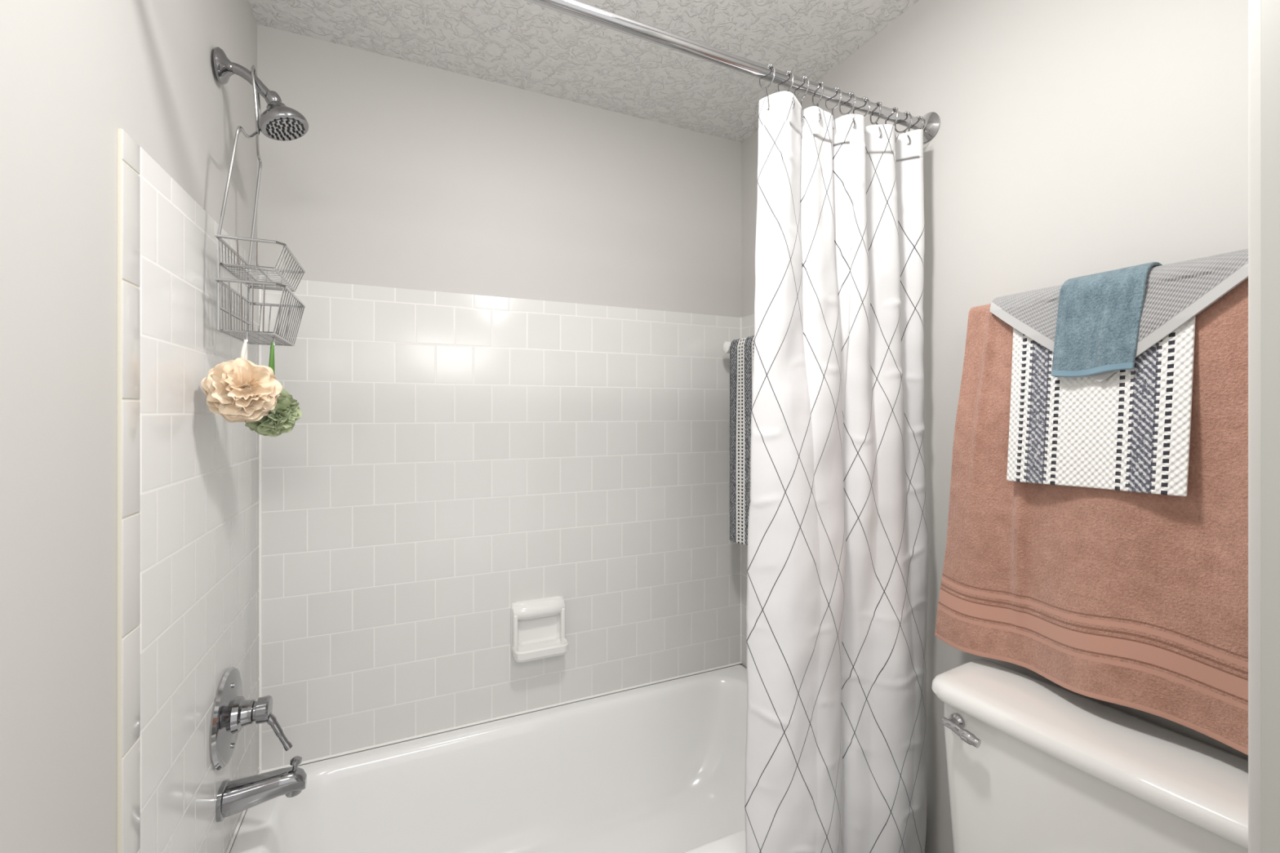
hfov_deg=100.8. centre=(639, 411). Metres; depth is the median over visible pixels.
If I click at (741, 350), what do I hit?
hand towel
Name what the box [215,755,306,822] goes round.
tub spout
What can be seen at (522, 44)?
ceiling
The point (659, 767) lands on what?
bathtub
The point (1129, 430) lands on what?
hand towel
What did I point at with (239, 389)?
bath pouf
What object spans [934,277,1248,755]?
bath towel
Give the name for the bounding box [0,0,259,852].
wall
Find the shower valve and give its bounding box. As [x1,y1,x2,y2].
[208,666,293,770]
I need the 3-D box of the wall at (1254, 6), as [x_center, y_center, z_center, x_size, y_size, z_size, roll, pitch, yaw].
[0.797,0.190,0.514,0.473,2.440,0.138,0,0,-24]
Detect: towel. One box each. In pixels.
[729,335,754,545]
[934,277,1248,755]
[989,248,1248,382]
[1006,315,1195,496]
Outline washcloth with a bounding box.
[1051,262,1162,377]
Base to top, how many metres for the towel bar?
0.074 m
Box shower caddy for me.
[214,65,305,346]
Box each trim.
[116,128,140,852]
[1260,0,1279,852]
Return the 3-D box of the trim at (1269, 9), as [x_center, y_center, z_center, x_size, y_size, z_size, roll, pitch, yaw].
[0.578,0.190,0.411,0.010,2.440,0.126,0,0,-24]
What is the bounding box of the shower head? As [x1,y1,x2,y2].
[213,46,308,141]
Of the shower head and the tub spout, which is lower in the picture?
the tub spout
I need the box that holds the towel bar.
[722,341,731,353]
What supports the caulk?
attached to the tiled wall at (451, 460)
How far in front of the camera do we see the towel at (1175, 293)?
0.82 m
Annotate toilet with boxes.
[931,658,1248,852]
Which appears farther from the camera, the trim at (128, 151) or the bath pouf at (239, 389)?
the bath pouf at (239, 389)
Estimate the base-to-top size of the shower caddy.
0.607 m
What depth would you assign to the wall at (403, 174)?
1.64 m
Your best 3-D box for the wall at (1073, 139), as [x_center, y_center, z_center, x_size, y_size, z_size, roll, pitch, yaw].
[0.767,0.190,1.309,0.114,2.440,1.616,0,0,-24]
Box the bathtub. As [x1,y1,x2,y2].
[229,664,747,852]
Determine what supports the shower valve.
attached to the wall at (73, 73)
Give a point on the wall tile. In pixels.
(748, 322)
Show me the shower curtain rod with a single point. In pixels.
(575, 8)
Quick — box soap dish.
[511,595,568,662]
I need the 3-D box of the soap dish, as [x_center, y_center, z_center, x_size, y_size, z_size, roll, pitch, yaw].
[-0.313,0.684,1.665,0.172,0.164,0.080,0,0,-24]
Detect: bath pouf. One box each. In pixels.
[200,339,282,422]
[244,342,302,436]
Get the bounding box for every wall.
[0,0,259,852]
[257,24,741,766]
[262,276,741,770]
[741,0,1248,852]
[1248,0,1260,852]
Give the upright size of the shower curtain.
1.944 m
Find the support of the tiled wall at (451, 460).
attached to the wall at (403, 174)
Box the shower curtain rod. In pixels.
[524,0,940,142]
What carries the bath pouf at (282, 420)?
hanging from the shower caddy
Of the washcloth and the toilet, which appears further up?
the washcloth
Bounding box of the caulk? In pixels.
[226,275,742,852]
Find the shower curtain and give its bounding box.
[744,91,928,852]
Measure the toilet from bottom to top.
0.892 m
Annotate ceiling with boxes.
[248,0,918,142]

